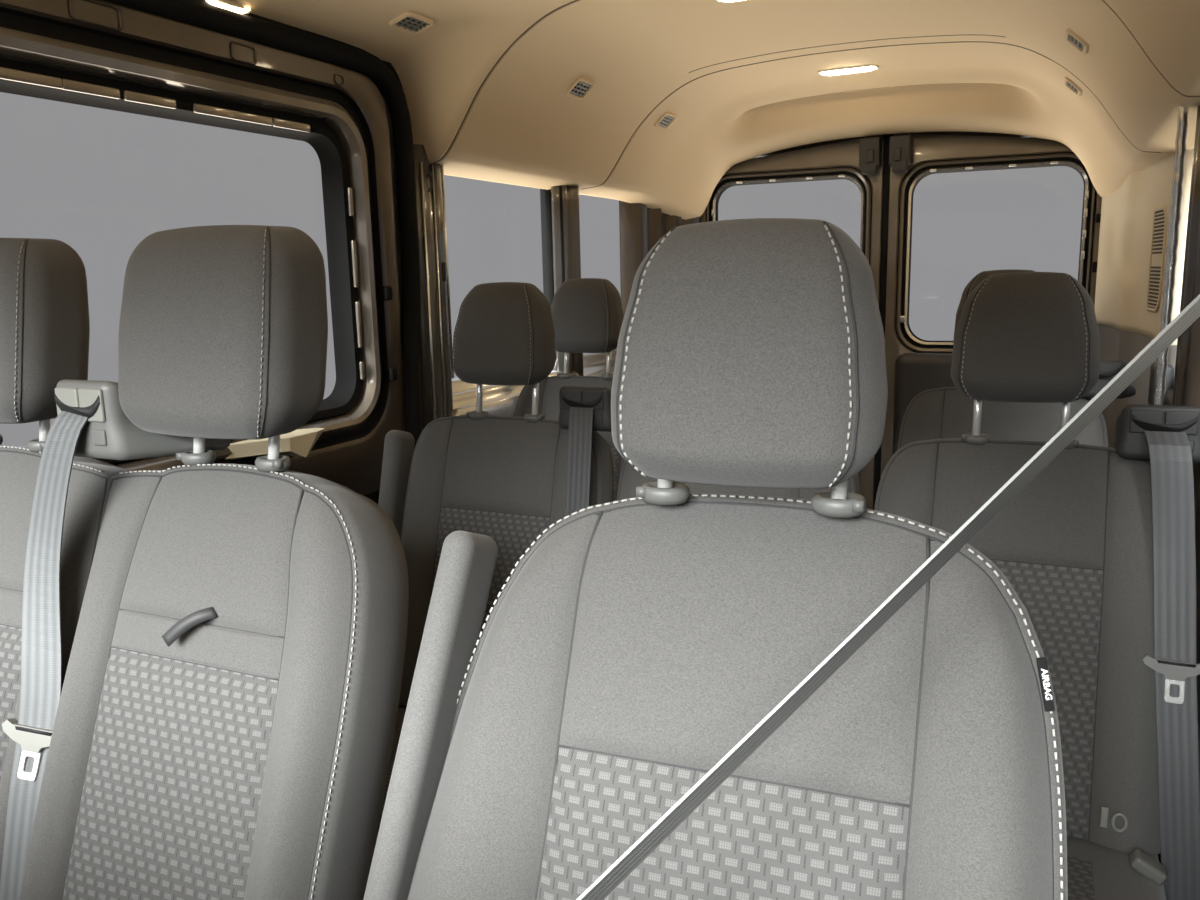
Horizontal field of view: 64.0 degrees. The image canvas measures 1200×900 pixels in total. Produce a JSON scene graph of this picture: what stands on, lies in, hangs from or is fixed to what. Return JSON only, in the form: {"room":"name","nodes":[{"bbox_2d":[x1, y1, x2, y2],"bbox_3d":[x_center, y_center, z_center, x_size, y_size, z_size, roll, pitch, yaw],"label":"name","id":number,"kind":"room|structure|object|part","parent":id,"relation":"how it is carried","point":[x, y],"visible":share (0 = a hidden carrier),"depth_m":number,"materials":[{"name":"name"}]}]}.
{"room":"vehicle interior","nodes":[
{"label":"vehicle interior","id":0,"kind":"room"},
{"bbox_2d":[452,189,621,415],"bbox_3d":[-0.533,-0.039,2.149,0.135,1.720,4.200,4,12,25],"label":"wall","id":1,"kind":"structure","parent":0,"point":[499,400],"depth_m":2.63,"materials":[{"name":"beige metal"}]},
{"bbox_2d":[0,0,404,503],"bbox_3d":[-0.701,0.059,1.742,0.133,1.683,1.320,4,12,25],"label":"door","id":2,"kind":"structure","parent":1,"relation":"in","point":[102,54],"depth_m":1.88,"materials":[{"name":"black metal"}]},
{"bbox_2d":[104,0,424,449],"bbox_3d":[-0.905,0.141,1.333,0.096,1.679,2.270,4,12,25],"label":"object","id":3,"kind":"structure","parent":1,"relation":"attached to","point":[250,27],"depth_m":2.13,"materials":[{"name":"black rubber"}]},
{"bbox_2d":[413,144,453,426],"bbox_3d":[-0.409,0.024,2.395,0.086,1.500,0.110,4,12,25],"label":"pillar","id":4,"kind":"structure","parent":1,"relation":"attached to","point":[436,348],"depth_m":2.29,"materials":[{"name":"metal"}]},
{"bbox_3d":[-0.060,-0.238,3.133,0.115,0.132,1.620,4,12,25],"label":"sill","id":5,"kind":"part","parent":1,"relation":"part of","materials":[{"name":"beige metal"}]},
{"bbox_2d":[545,189,555,360],"bbox_3d":[-0.291,-0.474,2.668,0.018,0.615,0.720,4,12,25],"label":"trim","id":6,"kind":"structure","parent":1,"relation":"in","point":[548,208],"depth_m":2.94,"materials":[{"name":"black plastic"}]},
{"bbox_2d":[551,185,583,375],"bbox_3d":[-0.112,-0.527,2.974,0.091,0.640,0.137,4,12,25],"label":"trim","id":7,"kind":"structure","parent":1,"relation":"attached to","point":[564,199],"depth_m":2.92,"materials":[{"name":"plastic"}]},
{"bbox_2d":[620,201,701,314],"bbox_3d":[0.263,-0.229,3.763,0.160,1.470,0.490,4,12,25],"label":"trim","id":8,"kind":"structure","parent":1,"relation":"attached to","point":[642,227],"depth_m":3.49,"materials":[{"name":"brown plastic"}]},
{"bbox_2d":[228,0,1199,219],"bbox_3d":[0.207,-0.774,1.686,1.784,0.520,4.250,4,12,25],"label":"ceiling","id":9,"kind":"structure","parent":0,"point":[485,86],"depth_m":2.44,"materials":[{"name":"beige fabric"}]},
{"bbox_2d":[204,0,251,13],"bbox_3d":[-0.659,-0.776,1.683,0.037,0.021,0.106,4,12,25],"label":"dome lamp","id":10,"kind":"object","parent":9,"relation":"attached to","point":[225,4],"visible":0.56,"depth_m":1.68,"materials":[{"name":"beige plastic"}]},
{"bbox_2d":[389,11,434,34],"bbox_3d":[-0.386,-0.875,1.967,0.058,0.027,0.096,4,12,25],"label":"ceiling vent","id":11,"kind":"object","parent":9,"relation":"in","point":[410,22],"visible":1,"depth_m":1.96,"materials":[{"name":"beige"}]},
{"bbox_2d":[565,77,594,99],"bbox_3d":[-0.053,-0.938,2.488,0.049,0.045,0.096,4,12,25],"label":"ceiling vent","id":12,"kind":"object","parent":9,"relation":"in","point":[580,87],"visible":1,"depth_m":2.48,"materials":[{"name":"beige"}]},
{"bbox_2d":[654,112,676,129],"bbox_3d":[0.207,-1.045,3.046,0.049,0.046,0.096,4,12,25],"label":"ceiling vent","id":13,"kind":"object","parent":9,"relation":"in","point":[667,118],"visible":1,"depth_m":3.04,"materials":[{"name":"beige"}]},
{"bbox_2d":[715,0,741,2],"bbox_3d":[0.333,-0.989,2.079,0.180,0.016,0.068,4,12,25],"label":"recessed light","id":14,"kind":"object","parent":9,"relation":"in","point":[720,1],"visible":1,"depth_m":2.11,"materials":[{"name":"beige plastic"}]},
{"bbox_2d":[817,65,878,75],"bbox_3d":[0.755,-1.154,2.920,0.180,0.016,0.064,4,12,25],"label":"recessed light","id":15,"kind":"object","parent":9,"relation":"in","point":[856,69],"visible":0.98,"depth_m":2.90,"materials":[{"name":"beige plastic"}]},
{"bbox_2d":[844,87,892,92],"bbox_3d":[0.886,-1.200,3.164,0.170,0.033,0.044,4,12,25],"label":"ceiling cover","id":16,"kind":"structure","parent":9,"relation":"attached to","point":[882,87],"depth_m":3.15,"materials":[{"name":"beige plastic"}]},
{"bbox_2d":[1064,77,1081,96],"bbox_3d":[1.269,-0.976,2.573,0.049,0.046,0.096,4,12,25],"label":"ceiling vent","id":17,"kind":"object","parent":9,"relation":"in","point":[1069,83],"visible":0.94,"depth_m":2.56,"materials":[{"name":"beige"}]},
{"bbox_2d":[1065,28,1088,53],"bbox_3d":[1.025,-0.879,2.062,0.049,0.046,0.096,4,12,25],"label":"ceiling vent","id":18,"kind":"object","parent":9,"relation":"in","point":[1071,37],"visible":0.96,"depth_m":2.05,"materials":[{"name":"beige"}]},
{"bbox_2d":[755,132,1028,157],"bbox_3d":[1.090,-0.449,3.664,1.840,1.900,0.040,4,12,25],"label":"wall","id":19,"kind":"structure","parent":0,"point":[928,133],"depth_m":3.48,"materials":[{"name":"brown metal"}]},
{"bbox_2d":[702,135,883,509],"bbox_3d":[0.712,-0.377,3.720,0.705,1.575,0.140,4,12,25],"label":"door","id":20,"kind":"structure","parent":19,"relation":"in","point":[858,161],"depth_m":3.55,"materials":[{"name":"black metal"}]},
{"bbox_2d":[873,134,892,509],"bbox_3d":[1.059,-0.336,3.610,0.032,1.640,0.040,4,12,25],"label":"trim","id":21,"kind":"structure","parent":19,"relation":"attached to","point":[886,167],"depth_m":3.52,"materials":[{"name":"black plastic"}]},
{"bbox_2d":[880,134,1101,478],"bbox_3d":[1.370,-0.336,3.419,0.705,1.575,0.140,4,12,25],"label":"door","id":22,"kind":"structure","parent":19,"relation":"in","point":[915,365],"depth_m":3.43,"materials":[{"name":"black metal"}]},
{"bbox_3d":[1.366,-0.080,3.449,0.600,0.530,0.100,4,12,25],"label":"trim","id":23,"kind":"part","parent":22,"relation":"part of","materials":[{"name":"grey fabric"}]},
{"bbox_2d":[1164,388,1199,794],"bbox_3d":[0.964,0.062,1.467,0.150,1.740,4.200,4,12,25],"label":"wall","id":24,"kind":"structure","parent":0,"point":[1168,396],"depth_m":1.63,"materials":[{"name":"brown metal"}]},
{"bbox_2d":[576,294,1199,899],"bbox_3d":[0.146,0.131,0.583,0.742,0.732,0.069,-3,11,-8],"label":"belt","id":25,"kind":"object","parent":24,"relation":"attached to","point":[643,847],"visible":1,"depth_m":0.58,"materials":[{"name":"grey woven fabric"}]},
{"bbox_2d":[1091,324,1176,447],"bbox_3d":[1.540,0.153,2.841,0.168,0.995,1.080,4,12,25],"label":"trim","id":26,"kind":"structure","parent":24,"relation":"attached to","point":[1115,344],"depth_m":2.81,"materials":[{"name":"grey plastic"}]},
{"bbox_2d":[1094,148,1193,344],"bbox_3d":[1.542,-0.577,2.748,0.168,0.475,0.990,4,12,25],"label":"trim","id":27,"kind":"structure","parent":24,"relation":"attached to","point":[1135,218],"depth_m":2.75,"materials":[{"name":"beige plastic"}]},
{"bbox_3d":[1.450,-0.496,2.498,0.006,0.270,0.181,3,11,20],"label":"frame","id":28,"kind":"part","parent":27,"relation":"part of","materials":[{"name":"beige plastic"}]},
{"bbox_2d":[1154,105,1199,862],"bbox_3d":[1.069,0.107,1.764,0.107,1.500,0.141,4,12,25],"label":"trim","id":29,"kind":"structure","parent":24,"relation":"attached to","point":[1186,387],"depth_m":1.70,"materials":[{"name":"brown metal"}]},
{"bbox_3d":[0.234,0.872,1.968,1.840,0.040,4.200,4,12,25],"label":"floor","id":30,"kind":"structure","parent":0,"visible":0},
{"bbox_2d":[0,225,408,899],"bbox_3d":[-0.686,0.408,1.015,0.815,1.260,0.695,4,12,25],"label":"seat","id":31,"kind":"object","parent":30,"relation":"on","point":[234,636],"visible":0.94,"depth_m":1.03,"materials":[{"name":"grey fabric"}]},
{"bbox_3d":[-0.820,0.398,1.184,0.256,0.358,0.130,4,12,25],"label":"woven panel","id":32,"kind":"part","parent":31,"relation":"part of","materials":[{"name":"fabric"}]},
{"bbox_3d":[-0.780,0.085,1.230,0.248,0.158,0.071,4,12,25],"label":"panel","id":33,"kind":"part","parent":31,"relation":"part of","materials":[{"name":"grey fabric"}]},
{"bbox_2d":[0,411,87,899],"bbox_3d":[-0.638,0.240,1.087,0.097,0.563,0.155,4,12,25],"label":"belt","id":34,"kind":"object","parent":31,"relation":"on","point":[41,644],"visible":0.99,"depth_m":1.10,"materials":[{"name":"grey fabric"}]},
{"bbox_3d":[-0.645,0.328,1.099,0.082,0.037,0.020,0,11,9],"label":"latch plate","id":35,"kind":"part","parent":34,"relation":"part of","materials":[{"name":"grey plastic"}]},
{"bbox_3d":[-0.715,-0.037,1.236,0.012,0.075,0.024,4,12,25],"label":"headrest post","id":36,"kind":"part","parent":31,"relation":"part of","materials":[{"name":"silver metal"}]},
{"bbox_3d":[-0.470,0.420,1.025,0.256,0.358,0.130,4,12,25],"label":"woven panel","id":37,"kind":"part","parent":31,"relation":"part of","materials":[{"name":"fabric"}]},
{"bbox_3d":[-0.469,-0.021,1.123,0.012,0.075,0.024,4,12,25],"label":"headrest post","id":38,"kind":"part","parent":31,"relation":"part of","materials":[{"name":"silver metal"}]},
{"bbox_3d":[-0.430,0.106,1.071,0.248,0.158,0.071,4,12,25],"label":"panel","id":39,"kind":"part","parent":31,"relation":"part of","materials":[{"name":"grey fabric"}]},
{"bbox_3d":[-0.365,-0.015,1.076,0.012,0.075,0.024,4,12,25],"label":"headrest post","id":40,"kind":"part","parent":31,"relation":"part of","materials":[{"name":"silver metal"}]},
{"bbox_2d":[375,282,613,845],"bbox_3d":[-0.268,0.307,1.714,0.518,1.186,0.605,4,12,25],"label":"passenger seat","id":41,"kind":"object","parent":30,"relation":"on","point":[502,479],"visible":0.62,"depth_m":1.82,"materials":[{"name":"grey fabric"}]},
{"bbox_2d":[375,705,406,845],"bbox_3d":[-0.294,0.591,1.701,0.430,0.162,0.460,4,12,25],"label":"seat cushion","id":42,"kind":"object","parent":41,"relation":"on","point":[401,708],"depth_m":1.70,"materials":[{"name":"grey fabric"}]},
{"bbox_3d":[-0.420,0.145,1.936,0.040,0.367,0.156,4,12,25],"label":"armrest","id":43,"kind":"part","parent":41,"relation":"part of","materials":[{"name":"grey fabric"}]},
{"bbox_3d":[-0.237,-0.114,1.890,0.012,0.106,0.027,4,12,25],"label":"headrest post","id":44,"kind":"part","parent":41,"relation":"part of","materials":[{"name":"silver metal"}]},
{"bbox_3d":[-0.221,0.311,1.824,0.244,0.373,0.108,4,12,25],"label":"woven panel","id":45,"kind":"part","parent":41,"relation":"part of","materials":[{"name":"fabric"}]},
{"bbox_3d":[-0.193,0.029,1.847,0.244,0.173,0.061,4,12,25],"label":"panel","id":46,"kind":"part","parent":41,"relation":"part of","materials":[{"name":"grey fabric"}]},
{"bbox_3d":[-0.123,-0.107,1.838,0.012,0.106,0.027,4,12,25],"label":"headrest post","id":47,"kind":"part","parent":41,"relation":"part of","materials":[{"name":"silver metal"}]},
{"bbox_2d":[564,407,593,516],"bbox_3d":[-0.043,0.181,1.721,0.052,0.501,0.139,2,11,17],"label":"belt","id":48,"kind":"object","parent":41,"relation":"hanging from","point":[579,451],"visible":0.38,"depth_m":1.72,"materials":[{"name":"grey fabric"}]},
{"bbox_2d":[514,278,624,500],"bbox_3d":[-0.123,0.175,2.405,0.442,1.186,0.605,4,12,25],"label":"passenger seat","id":49,"kind":"object","parent":30,"relation":"on","point":[587,313],"visible":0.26,"depth_m":2.49,"materials":[{"name":"grey fabric"}]},
{"bbox_3d":[-0.090,-0.245,2.580,0.012,0.106,0.027,4,12,25],"label":"headrest post","id":50,"kind":"part","parent":49,"relation":"part of","materials":[{"name":"silver metal"}]},
{"bbox_3d":[-0.046,-0.102,2.538,0.244,0.173,0.061,4,12,25],"label":"panel","id":51,"kind":"part","parent":49,"relation":"part of","materials":[{"name":"grey plastic"}]},
{"bbox_3d":[0.024,-0.238,2.529,0.012,0.106,0.027,4,12,25],"label":"headrest post","id":52,"kind":"part","parent":49,"relation":"part of","materials":[{"name":"silver metal"}]},
{"bbox_3d":[-0.074,0.180,2.515,0.244,0.373,0.108,4,12,25],"label":"woven panel","id":53,"kind":"part","parent":49,"relation":"part of","materials":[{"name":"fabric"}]},
{"bbox_2d":[363,218,1067,899],"bbox_3d":[0.007,0.476,0.623,0.576,1.237,0.674,3,11,22],"label":"seat","id":54,"kind":"object","parent":30,"relation":"on","point":[634,644],"visible":0.98,"depth_m":0.72,"materials":[{"name":"grey fabric"}]},
{"bbox_3d":[-0.160,0.303,0.834,0.043,0.455,0.225,7,13,38],"label":"armrest","id":55,"kind":"part","parent":54,"relation":"part of","materials":[{"name":"fabric"}]},
{"bbox_3d":[0.054,0.012,0.788,0.012,0.061,0.022,3,11,22],"label":"headrest post","id":56,"kind":"part","parent":54,"relation":"part of","materials":[{"name":"silver metal"}]},
{"bbox_3d":[0.062,0.457,0.721,0.303,0.401,0.130,3,11,22],"label":"woven panel","id":57,"kind":"part","parent":54,"relation":"part of","materials":[{"name":"fabric"}]},
{"bbox_3d":[0.108,0.147,0.756,0.280,0.195,0.083,3,11,22],"label":"panel","id":58,"kind":"part","parent":54,"relation":"part of","materials":[{"name":"grey fabric"}]},
{"bbox_3d":[0.184,0.019,0.737,0.012,0.061,0.022,3,11,22],"label":"headrest post","id":59,"kind":"part","parent":54,"relation":"part of","materials":[{"name":"silver metal"}]},
{"bbox_2d":[616,460,860,500],"bbox_3d":[0.147,0.332,1.524,0.442,1.186,0.605,4,12,25],"label":"passenger seat","id":60,"kind":"object","parent":30,"relation":"on","point":[630,478],"visible":0.02,"depth_m":1.65,"materials":[{"name":"grey fabric"}]},
{"bbox_3d":[0.225,0.054,1.656,0.244,0.173,0.061,4,12,25],"label":"panel","id":61,"kind":"part","parent":60,"relation":"part of","materials":[{"name":"grey fabric"}]},
{"bbox_2d":[897,269,1135,450],"bbox_3d":[0.822,0.233,1.974,0.484,1.186,0.605,4,12,25],"label":"passenger seat","id":62,"kind":"object","parent":30,"relation":"on","point":[945,412],"visible":0.15,"depth_m":2.11,"materials":[{"name":"grey fabric"}]},
{"bbox_3d":[0.880,-0.046,2.114,0.244,0.173,0.061,4,12,25],"label":"panel","id":63,"kind":"part","parent":62,"relation":"part of","materials":[{"name":"grey fabric"}]},
{"bbox_2d":[874,272,1199,899],"bbox_3d":[0.579,0.359,1.327,0.484,1.186,0.605,4,12,25],"label":"passenger seat","id":64,"kind":"object","parent":30,"relation":"on","point":[1075,544],"visible":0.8,"depth_m":1.41,"materials":[{"name":"grey fabric"}]},
{"bbox_3d":[0.594,-0.063,1.510,0.012,0.106,0.027,4,12,25],"label":"headrest post","id":65,"kind":"part","parent":64,"relation":"part of","materials":[{"name":"silver metal"}]},
{"bbox_3d":[0.638,0.080,1.468,0.244,0.173,0.061,4,12,25],"label":"panel","id":66,"kind":"part","parent":64,"relation":"part of","materials":[{"name":"grey fabric"}]},
{"bbox_3d":[0.610,0.362,1.445,0.244,0.373,0.108,4,12,25],"label":"woven panel","id":67,"kind":"part","parent":64,"relation":"part of","materials":[{"name":"fabric"}]},
{"bbox_3d":[0.708,-0.056,1.459,0.012,0.106,0.027,4,12,25],"label":"headrest post","id":68,"kind":"part","parent":64,"relation":"part of","materials":[{"name":"silver metal"}]},
{"bbox_2d":[1067,836,1166,899],"bbox_3d":[0.536,0.642,1.321,0.430,0.162,0.460,4,12,25],"label":"seat cushion","id":69,"kind":"object","parent":64,"relation":"on","point":[1098,867],"depth_m":1.31,"materials":[{"name":"grey fabric"}]},
{"bbox_2d":[1142,431,1199,899],"bbox_3d":[0.807,0.411,1.363,0.075,0.861,0.176,-3,11,-8],"label":"belt","id":70,"kind":"object","parent":64,"relation":"attached to","point":[1175,666],"visible":0.97,"depth_m":1.34,"materials":[{"name":"grey fabric"}]},
{"bbox_3d":[0.804,0.305,1.340,0.082,0.034,0.018,4,12,25],"label":"latch plate","id":71,"kind":"part","parent":70,"relation":"part of","materials":[{"name":"grey plastic"}]}
]}

